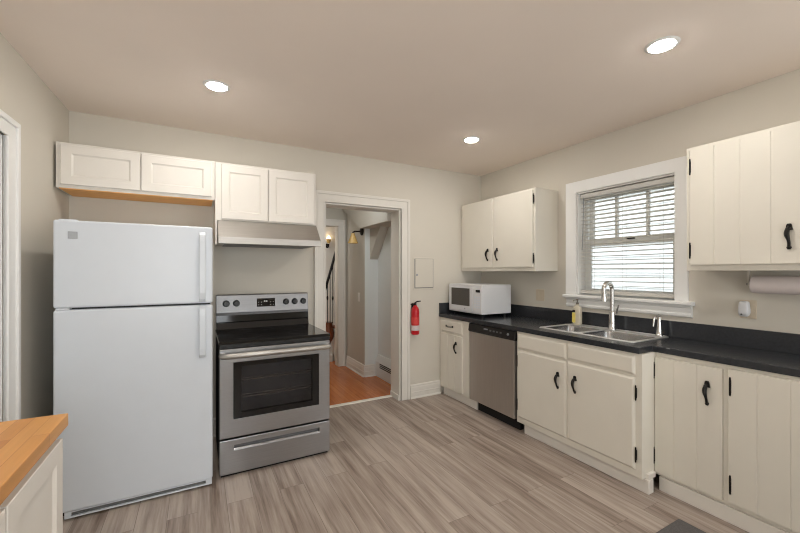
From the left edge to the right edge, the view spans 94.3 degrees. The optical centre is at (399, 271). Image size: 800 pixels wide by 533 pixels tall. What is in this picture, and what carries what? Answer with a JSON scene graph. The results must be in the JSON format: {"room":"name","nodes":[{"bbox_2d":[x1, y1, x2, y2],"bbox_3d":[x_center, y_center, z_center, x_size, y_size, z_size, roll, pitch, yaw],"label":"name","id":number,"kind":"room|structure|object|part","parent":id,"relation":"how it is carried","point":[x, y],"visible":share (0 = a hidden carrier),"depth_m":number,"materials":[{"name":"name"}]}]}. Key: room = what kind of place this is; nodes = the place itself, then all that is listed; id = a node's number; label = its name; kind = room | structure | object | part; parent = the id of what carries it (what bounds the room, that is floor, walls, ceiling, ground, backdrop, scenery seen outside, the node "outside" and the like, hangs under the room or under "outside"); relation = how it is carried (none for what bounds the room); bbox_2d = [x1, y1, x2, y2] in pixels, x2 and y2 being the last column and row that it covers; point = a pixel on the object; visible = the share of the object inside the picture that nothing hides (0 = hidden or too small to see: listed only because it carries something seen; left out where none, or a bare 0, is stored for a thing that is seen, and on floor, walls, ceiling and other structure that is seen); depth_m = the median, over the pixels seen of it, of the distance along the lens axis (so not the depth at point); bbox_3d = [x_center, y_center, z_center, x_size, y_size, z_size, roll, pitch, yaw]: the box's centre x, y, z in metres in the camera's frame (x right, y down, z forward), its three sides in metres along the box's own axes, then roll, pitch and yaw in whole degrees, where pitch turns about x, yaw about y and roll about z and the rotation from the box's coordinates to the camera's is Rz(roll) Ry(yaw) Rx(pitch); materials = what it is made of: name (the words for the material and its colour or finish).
{"room":"kitchen","nodes":[
{"label":"kitchen","id":0,"kind":"room"},
{"bbox_2d":[0,33,68,421],"bbox_3d":[-1.367,0.112,0.519,0.140,2.556,4.815,0,0,-27],"label":"wall","id":1,"kind":"structure","parent":0,"point":[43,119],"depth_m":2.19,"materials":[{"name":"paint"}]},
{"bbox_2d":[0,134,1,421],"bbox_3d":[-1.833,0.359,1.429,0.140,2.062,0.820,0,0,-27],"label":"trim","id":2,"kind":"structure","parent":1,"relation":"attached to","point":[0,134],"depth_m":1.82,"materials":[{"name":"paint"}]},
{"bbox_2d":[0,109,20,421],"bbox_3d":[-1.758,0.311,1.468,0.031,2.158,1.048,0,0,-27],"label":"trim","id":3,"kind":"structure","parent":1,"relation":"attached to","point":[10,129],"depth_m":1.88,"materials":[{"name":"paint"}]},
{"bbox_2d":[69,111,480,417],"bbox_3d":[-0.761,0.112,3.696,4.400,2.556,0.200,0,0,-29],"label":"wall","id":4,"kind":"structure","parent":0,"point":[436,197],"depth_m":3.46,"materials":[{"name":"paint"}]},
{"bbox_2d":[56,141,214,206],"bbox_3d":[-1.908,-0.698,2.770,0.929,0.304,0.328,0,0,-29],"label":"upper cabinet","id":5,"kind":"object","parent":4,"relation":"attached to","point":[89,171],"visible":1,"depth_m":2.62,"materials":[{"name":"white paint"}]},
{"bbox_3d":[-2.030,-0.702,2.528,0.429,0.260,0.019,0,0,-29],"label":"door","id":6,"kind":"part","parent":5,"relation":"part of","materials":[{"name":"white paint"}]},
{"bbox_3d":[-1.640,-0.702,2.740,0.443,0.260,0.019,0,0,-29],"label":"door","id":7,"kind":"part","parent":5,"relation":"part of","materials":[{"name":"white paint"}]},
{"bbox_2d":[213,418,215,436],"bbox_3d":[-1.599,1.315,3.109,1.765,0.150,0.029,0,0,-29],"label":"baseboard","id":8,"kind":"structure","parent":4,"relation":"attached to","point":[214,419],"depth_m":3.13,"materials":[{"name":"paint"}]},
{"bbox_2d":[214,161,315,246],"bbox_3d":[-1.151,-0.530,3.182,0.788,0.640,0.328,0,0,-29],"label":"upper cabinet","id":9,"kind":"object","parent":4,"relation":"attached to","point":[245,193],"visible":0.87,"depth_m":3.01,"materials":[{"name":"white paint"}]},
{"bbox_3d":[-1.496,-0.305,3.006,0.013,0.190,0.307,0,0,-29],"label":"panel","id":10,"kind":"part","parent":9,"relation":"part of","materials":[{"name":"white paint"}]},
{"bbox_3d":[-1.235,-0.621,2.960,0.342,0.422,0.019,0,0,-29],"label":"door","id":11,"kind":"part","parent":9,"relation":"part of","materials":[{"name":"white paint"}]},
{"bbox_3d":[-0.914,-0.621,3.135,0.374,0.422,0.019,0,0,-29],"label":"door","id":12,"kind":"part","parent":9,"relation":"part of","materials":[{"name":"white paint"}]},
{"bbox_2d":[216,220,320,248],"bbox_3d":[-1.112,-0.303,3.126,0.773,0.190,0.465,0,0,-29],"label":"range hood","id":13,"kind":"object","parent":4,"relation":"attached to","point":[229,233],"visible":0.91,"depth_m":2.97,"materials":[{"name":"metal"}]},
{"bbox_2d":[330,395,391,407],"bbox_3d":[-0.449,1.387,3.952,0.808,0.007,0.060,0,0,-29],"label":"trim","id":14,"kind":"structure","parent":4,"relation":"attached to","point":[386,396],"depth_m":3.95,"materials":[{"name":"white wood"}]},
{"bbox_2d":[314,190,409,400],"bbox_3d":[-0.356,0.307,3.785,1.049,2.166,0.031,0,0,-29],"label":"trim","id":15,"kind":"structure","parent":4,"relation":"attached to","point":[322,197],"depth_m":3.88,"materials":[{"name":"paint"}]},
{"bbox_2d":[410,301,420,334],"bbox_3d":[0.172,0.501,4.031,0.106,0.367,0.098,0,0,9],"label":"fire extinguisher","id":16,"kind":"object","parent":4,"relation":"attached to","point":[414,309],"visible":1,"depth_m":3.99,"materials":[{"name":"red metal"}]},
{"bbox_2d":[413,257,433,289],"bbox_3d":[0.265,0.025,4.131,0.273,0.360,0.018,0,0,-29],"label":"breaker panel cover","id":17,"kind":"object","parent":4,"relation":"attached to","point":[423,268],"visible":1,"depth_m":4.13,"materials":[{"name":"metal"}]},
{"bbox_2d":[410,380,440,398],"bbox_3d":[0.289,1.315,4.138,0.395,0.150,0.029,0,0,-29],"label":"baseboard","id":18,"kind":"structure","parent":4,"relation":"attached to","point":[419,390],"depth_m":4.13,"materials":[{"name":"paint"}]},
{"bbox_2d":[439,302,459,312],"bbox_3d":[0.713,0.418,4.372,0.602,0.116,0.020,0,0,-29],"label":"backsplash","id":19,"kind":"structure","parent":4,"relation":"attached to","point":[443,307],"depth_m":4.25,"materials":[{"name":"grey laminate"}]},
{"bbox_2d":[326,227,334,324],"bbox_3d":[-1.495,0.112,6.633,2.880,2.556,0.120,0,0,-29],"label":"wall","id":20,"kind":"structure","parent":0,"point":[330,231],"depth_m":6.70,"materials":[{"name":"paint"}]},
{"bbox_2d":[326,236,330,247],"bbox_3d":[-1.278,-0.524,6.602,0.084,0.209,0.141,0,0,-29],"label":"wall sconce","id":21,"kind":"object","parent":20,"relation":"attached to","point":[328,239],"visible":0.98,"depth_m":6.56,"materials":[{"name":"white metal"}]},
{"bbox_2d":[326,208,345,365],"bbox_3d":[-1.489,0.112,5.190,1.510,2.556,0.140,0,0,-29],"label":"wall","id":22,"kind":"structure","parent":0,"point":[331,213],"depth_m":5.48,"materials":[{"name":"paint"}]},
{"bbox_2d":[326,219,344,366],"bbox_3d":[-1.259,0.318,5.218,1.028,2.144,0.031,0,0,-29],"label":"trim","id":23,"kind":"structure","parent":22,"relation":"attached to","point":[329,222],"depth_m":5.43,"materials":[{"name":"paint"}]},
{"bbox_2d":[346,214,377,364],"bbox_3d":[-0.582,0.112,5.308,0.195,2.556,0.840,0,0,-29],"label":"wall","id":24,"kind":"structure","parent":0,"point":[355,253],"depth_m":4.98,"materials":[{"name":"paint"}]},
{"bbox_2d":[345,355,364,376],"bbox_3d":[-0.636,1.312,5.173,0.029,0.155,0.685,0,0,-29],"label":"baseboard","id":25,"kind":"structure","parent":24,"relation":"attached to","point":[357,367],"depth_m":5.13,"materials":[{"name":"paint"}]},
{"bbox_2d":[348,228,363,243],"bbox_3d":[-0.594,-0.481,4.914,0.202,0.218,0.140,0,0,-29],"label":"wall sconce","id":26,"kind":"object","parent":24,"relation":"attached to","point":[352,240],"visible":0.98,"depth_m":4.88,"materials":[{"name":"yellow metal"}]},
{"bbox_3d":[-0.621,-0.440,4.900,0.140,0.135,0.140,0,0,-29],"label":"lamp shade","id":27,"kind":"part","parent":26,"relation":"part of","materials":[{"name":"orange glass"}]},
{"bbox_2d":[343,209,390,228],"bbox_3d":[-0.383,-0.866,4.864,0.260,0.601,1.490,0,0,-29],"label":"ceiling","id":28,"kind":"structure","parent":24,"relation":"attached to","point":[362,219],"depth_m":4.63,"materials":[{"name":"paint"}]},
{"bbox_2d":[365,364,375,376],"bbox_3d":[-0.377,1.312,4.925,0.190,0.155,0.029,0,0,-29],"label":"baseboard","id":29,"kind":"structure","parent":24,"relation":"attached to","point":[370,370],"depth_m":4.92,"materials":[{"name":"paint"}]},
{"bbox_2d":[370,226,388,258],"bbox_3d":[-0.272,-0.362,4.817,0.120,0.405,0.320,0,0,-29],"label":"trim","id":30,"kind":"structure","parent":24,"relation":"attached to","point":[377,234],"depth_m":4.82,"materials":[{"name":"paint"}]},
{"bbox_2d":[378,226,390,358],"bbox_3d":[-0.248,0.112,5.029,0.125,2.556,1.650,0,0,-29],"label":"wall","id":31,"kind":"structure","parent":0,"point":[384,260],"depth_m":4.79,"materials":[{"name":"paint"}]},
{"bbox_2d":[376,354,390,383],"bbox_3d":[-0.130,1.246,4.626,0.052,0.281,0.730,0,0,-29],"label":"air vent","id":32,"kind":"object","parent":31,"relation":"in","point":[383,364],"visible":0.56,"depth_m":4.72,"materials":[{"name":"white metal"}]},
{"bbox_2d":[0,0,799,175],"bbox_3d":[0.360,-1.241,1.483,4.550,0.150,5.160,0,0,-29],"label":"ceiling","id":33,"kind":"structure","parent":0,"point":[398,81],"depth_m":2.11,"materials":[{"name":"paint"}]},
{"bbox_2d":[203,79,229,91],"bbox_3d":[-1.151,-1.159,2.330,0.156,0.012,0.156,0,0,-29],"label":"recessed light","id":34,"kind":"object","parent":33,"relation":"in","point":[215,85],"visible":1,"depth_m":2.31,"materials":[{"name":"paint"}]},
{"bbox_2d":[207,82,225,90],"bbox_3d":[-1.151,-1.156,2.330,0.109,0.007,0.109,0,0,-29],"label":"diffuser","id":35,"kind":"object","parent":34,"relation":"attached to","point":[215,86],"depth_m":2.31,"materials":[{"name":"white plastic"}]},
{"bbox_2d":[463,136,479,142],"bbox_3d":[0.632,-1.159,3.280,0.156,0.012,0.156,0,0,-29],"label":"recessed light","id":36,"kind":"object","parent":33,"relation":"in","point":[472,139],"visible":1,"depth_m":3.26,"materials":[{"name":"white plastic"}]},
{"bbox_2d":[465,138,477,142],"bbox_3d":[0.632,-1.156,3.280,0.109,0.007,0.109,0,0,-29],"label":"diffuser","id":37,"kind":"object","parent":36,"relation":"attached to","point":[468,140],"depth_m":3.27,"materials":[{"name":"white plastic"}]},
{"bbox_2d":[644,36,680,53],"bbox_3d":[1.349,-1.159,1.911,0.156,0.012,0.156,0,0,-29],"label":"recessed light","id":38,"kind":"object","parent":33,"relation":"in","point":[663,44],"visible":1,"depth_m":1.89,"materials":[{"name":"white plastic"}]},
{"bbox_2d":[649,40,674,52],"bbox_3d":[1.349,-1.156,1.911,0.109,0.007,0.109,0,0,-29],"label":"diffuser","id":39,"kind":"object","parent":38,"relation":"attached to","point":[658,46],"depth_m":1.90,"materials":[{"name":"white plastic"}]},
{"bbox_2d":[63,361,748,532],"bbox_3d":[-0.332,1.420,2.752,4.550,0.060,8.050,0,0,-29],"label":"floor","id":40,"kind":"structure","parent":0,"point":[439,463],"depth_m":2.35,"materials":[{"name":"wood"}]},
{"bbox_2d":[0,438,62,532],"bbox_3d":[-1.010,0.953,0.560,0.464,0.875,1.250,0,0,-29],"label":"base cabinet","id":41,"kind":"object","parent":40,"relation":"on","point":[35,505],"visible":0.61,"depth_m":1.05,"materials":[{"name":"white paint"}]},
{"bbox_3d":[-0.817,0.909,0.671,0.019,0.731,0.400,0,0,-29],"label":"door","id":42,"kind":"part","parent":41,"relation":"part of","materials":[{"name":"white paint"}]},
{"bbox_2d":[0,413,67,504],"bbox_3d":[-1.028,0.494,0.562,0.508,0.042,1.310,0,0,-29],"label":"countertop","id":43,"kind":"structure","parent":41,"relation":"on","point":[23,442],"depth_m":1.03,"materials":[{"name":"brown wood"}]},
{"bbox_2d":[53,219,212,519],"bbox_3d":[-1.717,0.549,2.511,0.782,1.682,0.746,0,0,-29],"label":"refrigerator","id":44,"kind":"object","parent":40,"relation":"on","point":[133,313],"visible":0.98,"depth_m":2.19,"materials":[{"name":"metal"}]},
{"bbox_3d":[-1.569,0.777,2.240,0.782,1.126,0.055,0,0,-29],"label":"fridge door","id":45,"kind":"part","parent":44,"relation":"part of","materials":[{"name":"metal"}]},
{"bbox_3d":[-1.569,-0.041,2.240,0.782,0.490,0.055,0,0,-29],"label":"freezer door","id":46,"kind":"part","parent":44,"relation":"part of","materials":[{"name":"metal"}]},
{"bbox_3d":[-1.257,0.385,2.359,0.038,0.330,0.038,0,0,-29],"label":"handle","id":47,"kind":"part","parent":44,"relation":"part of","materials":[{"name":"plastic"}]},
{"bbox_3d":[-1.257,-0.027,2.359,0.038,0.446,0.038,0,0,-29],"label":"handle","id":48,"kind":"part","parent":44,"relation":"part of","materials":[{"name":"plastic"}]},
{"bbox_2d":[215,292,331,477],"bbox_3d":[-1.021,0.792,2.933,0.772,1.196,0.772,0,0,-29],"label":"electric range","id":49,"kind":"object","parent":40,"relation":"on","point":[273,365],"visible":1,"depth_m":2.72,"materials":[{"name":"silver metal"}]},
{"bbox_3d":[-1.241,0.927,2.555,0.012,0.865,0.090,0,0,-29],"label":"trim","id":50,"kind":"part","parent":49,"relation":"part of","materials":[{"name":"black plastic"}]},
{"bbox_3d":[-1.427,0.266,3.046,0.054,0.054,0.038,0,0,-29],"label":"knob","id":51,"kind":"part","parent":49,"relation":"part of","materials":[{"name":"black plastic"}]},
{"bbox_3d":[-1.358,0.266,3.084,0.054,0.054,0.038,0,0,-29],"label":"knob","id":52,"kind":"part","parent":49,"relation":"part of","materials":[{"name":"black plastic"}]},
{"bbox_3d":[-1.185,0.269,3.233,0.752,0.150,0.088,0,0,-29],"label":"control panel","id":53,"kind":"part","parent":49,"relation":"part of","materials":[{"name":"metal"}]},
{"bbox_2d":[215,324,329,344],"bbox_3d":[-1.018,0.484,2.928,0.768,0.020,0.624,0,0,-29],"label":"cooktop","id":54,"kind":"object","parent":49,"relation":"in","point":[253,334],"depth_m":2.82,"materials":[{"name":"black glass"}]},
{"bbox_3d":[-0.880,1.256,2.674,0.760,0.232,0.035,0,0,-29],"label":"storage drawer","id":55,"kind":"part","parent":49,"relation":"part of","materials":[{"name":"metal"}]},
{"bbox_3d":[-0.884,0.508,2.682,0.760,0.028,0.060,0,0,-29],"label":"rail","id":56,"kind":"part","parent":49,"relation":"part of","materials":[{"name":"black plastic"}]},
{"bbox_2d":[218,340,331,439],"bbox_3d":[-0.885,0.827,2.683,0.772,0.602,0.202,0,0,-29],"label":"oven","id":57,"kind":"object","parent":49,"relation":"in","point":[274,387],"depth_m":2.69,"materials":[{"name":"silver metal"}]},
{"bbox_2d":[326,322,334,361],"bbox_3d":[-0.777,1.090,6.162,1.170,0.600,0.685,0,0,-29],"label":"staircase","id":58,"kind":"structure","parent":40,"relation":"on","point":[330,328],"depth_m":5.74,"materials":[{"name":"paint"}]},
{"bbox_2d":[326,252,334,322],"bbox_3d":[-1.058,0.166,5.678,0.345,1.247,0.060,0,0,35],"label":"stair railing","id":59,"kind":"object","parent":58,"relation":"on","point":[333,259],"visible":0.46,"depth_m":5.69,"materials":[{"name":"black metal"}]},
{"bbox_3d":[-1.049,-0.068,5.681,0.333,0.777,0.044,0,0,33],"label":"handrail","id":60,"kind":"part","parent":59,"relation":"part of","materials":[{"name":"black metal"}]},
{"bbox_3d":[-1.120,1.255,5.767,0.170,0.270,0.170,0,0,-29],"label":"post","id":61,"kind":"part","parent":58,"relation":"part of","materials":[{"name":"paint"}]},
{"bbox_2d":[440,317,477,409],"bbox_3d":[0.842,0.954,4.105,0.653,0.872,0.605,0,0,-29],"label":"base cabinet","id":62,"kind":"object","parent":40,"relation":"on","point":[454,334],"visible":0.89,"depth_m":3.96,"materials":[{"name":"beige paint"}]},
{"bbox_3d":[0.561,0.983,4.033,0.016,0.590,0.377,0,0,-29],"label":"door","id":63,"kind":"part","parent":62,"relation":"part of","materials":[{"name":"beige paint"}]},
{"bbox_3d":[0.561,0.603,4.033,0.016,0.130,0.377,0,0,-29],"label":"drawer","id":64,"kind":"part","parent":62,"relation":"part of","materials":[{"name":"beige paint"}]},
{"bbox_2d":[468,323,523,429],"bbox_3d":[1.084,0.955,3.623,0.567,0.870,0.630,0,0,-29],"label":"dishwasher","id":65,"kind":"object","parent":40,"relation":"on","point":[493,350],"visible":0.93,"depth_m":3.44,"materials":[{"name":"metal"}]},
{"bbox_3d":[0.859,0.563,3.497,0.042,0.082,0.624,0,0,-29],"label":"control panel","id":66,"kind":"part","parent":65,"relation":"part of","materials":[{"name":"black plastic"}]},
{"bbox_3d":[0.863,0.946,3.499,0.034,0.680,0.604,0,0,-29],"label":"door","id":67,"kind":"part","parent":65,"relation":"part of","materials":[{"name":"metal"}]},
{"bbox_3d":[0.925,1.340,3.523,0.042,0.100,0.607,0,0,-29],"label":"toe panel","id":68,"kind":"part","parent":65,"relation":"part of","materials":[{"name":"black plastic"}]},
{"bbox_2d":[517,331,655,494],"bbox_3d":[1.507,0.954,2.885,0.653,0.872,1.055,0,0,-29],"label":"base cabinet","id":69,"kind":"object","parent":40,"relation":"on","point":[594,405],"visible":0.86,"depth_m":2.59,"materials":[{"name":"beige paint"}]},
{"bbox_3d":[1.129,0.599,2.991,0.016,0.122,0.482,0,0,-29],"label":"false drawer","id":70,"kind":"part","parent":69,"relation":"part of","materials":[{"name":"beige paint"}]},
{"bbox_3d":[1.129,0.963,2.991,0.016,0.574,0.482,0,0,-29],"label":"door","id":71,"kind":"part","parent":69,"relation":"part of","materials":[{"name":"beige paint"}]},
{"bbox_3d":[1.189,0.832,2.825,0.037,0.128,0.030,0,0,-29],"label":"handle","id":72,"kind":"part","parent":69,"relation":"part of","materials":[{"name":"black metal"}]},
{"bbox_3d":[1.259,0.826,2.696,0.037,0.128,0.030,0,0,-29],"label":"handle","id":73,"kind":"part","parent":69,"relation":"part of","materials":[{"name":"black metal"}]},
{"bbox_3d":[1.367,0.593,2.555,0.016,0.118,0.484,0,0,-29],"label":"false drawer","id":74,"kind":"part","parent":69,"relation":"part of","materials":[{"name":"beige paint"}]},
{"bbox_3d":[1.367,0.960,2.555,0.016,0.580,0.484,0,0,-29],"label":"door","id":75,"kind":"part","parent":69,"relation":"part of","materials":[{"name":"beige paint"}]},
{"bbox_2d":[656,519,705,532],"bbox_3d":[1.654,1.385,1.314,0.562,0.008,1.426,0,0,-29],"label":"floor mat","id":76,"kind":"object","parent":40,"relation":"on","point":[678,526],"visible":1,"depth_m":1.99,"materials":[{"name":"grey fabric"}]},
{"bbox_2d":[654,352,799,532],"bbox_3d":[2.152,0.954,1.864,0.506,0.872,1.414,0,0,-29],"label":"base cabinet","id":77,"kind":"object","parent":40,"relation":"on","point":[727,437],"visible":0.98,"depth_m":2.03,"materials":[{"name":"beige paint"}]},
{"bbox_2d":[439,302,799,376],"bbox_3d":[1.578,0.438,2.800,0.626,0.156,3.608,0,0,-29],"label":"countertop","id":78,"kind":"structure","parent":77,"relation":"on","point":[762,350],"depth_m":2.48,"materials":[{"name":"black stone"}]},
{"bbox_2d":[449,283,510,317],"bbox_3d":[0.864,0.307,4.083,0.406,0.338,0.565,0,0,-29],"label":"microwave","id":79,"kind":"object","parent":78,"relation":"on","point":[482,299],"visible":1,"depth_m":3.88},
{"bbox_3d":[0.660,0.298,4.051,0.010,0.260,0.403,0,0,-29],"label":"door","id":80,"kind":"part","parent":79,"relation":"part of","materials":[{"name":"white plastic"}]},
{"bbox_3d":[0.702,0.289,3.995,0.014,0.302,0.565,0,0,-29],"label":"panel","id":81,"kind":"part","parent":79,"relation":"part of","materials":[{"name":"white plastic"}]},
{"bbox_3d":[0.793,0.298,3.808,0.007,0.260,0.130,0,0,-29],"label":"control panel","id":82,"kind":"part","parent":79,"relation":"part of","materials":[{"name":"white plastic"}]},
{"bbox_2d":[539,323,668,353],"bbox_3d":[1.556,0.551,2.903,0.470,0.169,0.780,0,0,-29],"label":"sink","id":83,"kind":"object","parent":78,"relation":"in","point":[627,336],"visible":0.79,"depth_m":2.91,"materials":[{"name":"metal"}]},
{"bbox_3d":[1.425,0.554,3.068,0.344,0.164,0.312,0,0,-29],"label":"bowl","id":84,"kind":"part","parent":83,"relation":"part of","materials":[{"name":"metal"}]},
{"bbox_2d":[572,299,581,324],"bbox_3d":[1.558,0.356,3.274,0.070,0.226,0.072,0,0,-29],"label":"soap bottle","id":85,"kind":"object","parent":83,"relation":"on","point":[577,310],"visible":1,"depth_m":3.26,"materials":[{"name":"beige plastic"}]},
{"bbox_3d":[1.606,0.554,2.736,0.344,0.164,0.388,0,0,-29],"label":"bowl","id":86,"kind":"part","parent":83,"relation":"part of","materials":[{"name":"metal"}]},
{"bbox_2d":[652,314,662,336],"bbox_3d":[1.874,0.391,2.695,0.079,0.158,0.047,0,0,-29],"label":"soap dispenser","id":87,"kind":"object","parent":83,"relation":"on","point":[659,326],"visible":1,"depth_m":2.69,"materials":[{"name":"silver metal"}]},
{"bbox_2d":[601,281,618,329],"bbox_3d":[1.679,0.272,2.962,0.161,0.394,0.093,0,0,-29],"label":"faucet","id":88,"kind":"object","parent":78,"relation":"on","point":[612,321],"visible":1,"depth_m":2.98,"materials":[{"name":"silver metal"}]},
{"bbox_3d":[1.668,0.199,2.975,0.141,0.250,0.032,0,0,-29],"label":"spout","id":89,"kind":"part","parent":88,"relation":"part of","materials":[{"name":"silver metal"}]},
{"bbox_3d":[1.720,0.912,2.226,0.019,0.731,0.348,0,0,-29],"label":"door","id":90,"kind":"part","parent":77,"relation":"part of","materials":[{"name":"beige paint"}]},
{"bbox_3d":[1.746,0.698,2.119,0.038,0.140,0.030,0,0,-29],"label":"handle","id":91,"kind":"part","parent":77,"relation":"part of","materials":[{"name":"black metal"}]},
{"bbox_3d":[1.943,0.905,1.817,0.019,0.734,0.532,0,0,-29],"label":"door","id":92,"kind":"part","parent":77,"relation":"part of","materials":[{"name":"beige paint"}]},
{"bbox_2d":[481,69,799,333],"bbox_3d":[2.265,0.112,2.406,0.200,2.556,4.960,0,0,-29],"label":"wall","id":93,"kind":"structure","parent":0,"point":[773,102],"depth_m":2.67,"materials":[{"name":"paint"}]},
{"bbox_2d":[461,187,557,270],"bbox_3d":[1.096,-0.389,3.964,0.360,0.773,1.097,0,0,-29],"label":"upper cabinet","id":94,"kind":"object","parent":93,"relation":"attached to","point":[517,231],"visible":1,"depth_m":3.65,"materials":[{"name":"beige paint"}]},
{"bbox_3d":[0.857,-0.401,4.124,0.019,0.718,0.500,0,0,-29],"label":"door","id":95,"kind":"part","parent":94,"relation":"part of","materials":[{"name":"beige paint"}]},
{"bbox_3d":[1.112,-0.401,3.657,0.019,0.718,0.504,0,0,-29],"label":"door","id":96,"kind":"part","parent":94,"relation":"part of","materials":[{"name":"beige paint"}]},
{"bbox_2d":[536,289,543,300],"bbox_3d":[1.415,0.238,3.748,0.008,0.116,0.104,0,0,-29],"label":"outlet plate","id":97,"kind":"object","parent":93,"relation":"attached to","point":[539,292],"visible":1,"depth_m":3.74,"materials":[{"name":"beige plastic"}]},
{"bbox_2d":[562,156,694,317],"bbox_3d":[1.867,-0.245,3.065,0.250,1.141,1.027,0,0,-29],"label":"window","id":98,"kind":"structure","parent":93,"relation":"in","point":[678,306],"depth_m":2.99,"materials":[{"name":"paint"}]},
{"bbox_2d":[580,176,673,297],"bbox_3d":[1.842,-0.250,3.057,0.063,0.896,0.766,0,0,-29],"label":"window blind","id":99,"kind":"object","parent":98,"relation":"attached to","point":[656,183],"visible":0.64,"depth_m":3.02,"materials":[{"name":"white plastic"}]},
{"bbox_3d":[1.848,0.183,3.059,0.044,0.030,0.762,0,0,-29],"label":"rail","id":100,"kind":"part","parent":99,"relation":"part of","materials":[{"name":"white plastic"}]},
{"bbox_3d":[1.849,-0.245,3.057,0.051,0.840,0.562,0,0,-29],"label":"ladder cord","id":101,"kind":"part","parent":99,"relation":"part of","materials":[{"name":"white fabric"}]},
{"bbox_3d":[1.911,-0.035,3.094,0.035,0.494,0.750,0,0,-29],"label":"sash","id":102,"kind":"part","parent":98,"relation":"part of","materials":[{"name":"paint"}]},
{"bbox_3d":[1.946,-0.472,3.113,0.035,0.461,0.750,0,0,-29],"label":"sash","id":103,"kind":"part","parent":98,"relation":"part of","materials":[{"name":"paint"}]},
{"bbox_2d":[502,304,799,354],"bbox_3d":[1.844,0.418,2.945,0.020,0.116,3.608,0,0,-29],"label":"backsplash","id":104,"kind":"structure","parent":93,"relation":"attached to","point":[784,342],"depth_m":2.60,"materials":[{"name":"grey laminate"}]},
{"bbox_2d":[687,121,799,270],"bbox_3d":[2.218,-0.393,1.904,0.360,0.775,1.183,0,0,-29],"label":"upper cabinet","id":105,"kind":"object","parent":93,"relation":"attached to","point":[743,191],"visible":1,"depth_m":2.10,"materials":[{"name":"beige paint"}]},
{"bbox_2d":[747,271,749,285],"bbox_3d":[2.199,0.042,2.120,0.020,0.092,0.331,0,0,-29],"label":"towel holder","id":106,"kind":"object","parent":105,"relation":"attached to","point":[748,272],"visible":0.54,"depth_m":2.26,"materials":[{"name":"beige paint"}]},
{"bbox_2d":[749,276,799,294],"bbox_3d":[2.199,0.078,2.120,0.106,0.106,0.280,0,0,-29],"label":"paper towel roll","id":107,"kind":"object","parent":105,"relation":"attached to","point":[790,285],"visible":1,"depth_m":2.12,"materials":[{"name":"paper"}]},
{"bbox_3d":[2.020,-0.182,1.931,0.038,0.135,0.030,0,0,-29],"label":"handle","id":108,"kind":"part","parent":105,"relation":"part of","materials":[{"name":"black metal"}]},
{"bbox_2d":[740,300,756,318],"bbox_3d":[2.187,0.238,2.331,0.008,0.116,0.082,0,0,-29],"label":"outlet plate","id":109,"kind":"object","parent":93,"relation":"attached to","point":[753,303],"visible":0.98,"depth_m":2.31,"materials":[{"name":"beige plastic"}]},
{"bbox_2d":[738,301,750,316],"bbox_3d":[2.158,0.234,2.325,0.052,0.095,0.052,0,0,-29],"label":"air freshener","id":110,"kind":"object","parent":109,"relation":"attached to","point":[744,310],"visible":1,"depth_m":2.31,"materials":[{"name":"white plastic"}]},
{"label":"outside","id":111,"kind":"structure","parent":0,"visible":0},
{"bbox_3d":[5.283,1.790,6.294,8.700,0.200,18.000,0,0,-29],"label":"ground","id":112,"kind":"structure","parent":111,"visible":0},
{"bbox_2d":[593,187,673,291],"bbox_3d":[4.561,-1.510,6.470,2.600,6.200,10.400,0,0,-29],"label":"house","id":113,"kind":"structure","parent":112,"relation":"on","point":[599,277],"depth_m":6.08,"materials":[{"name":"white"}]}
]}

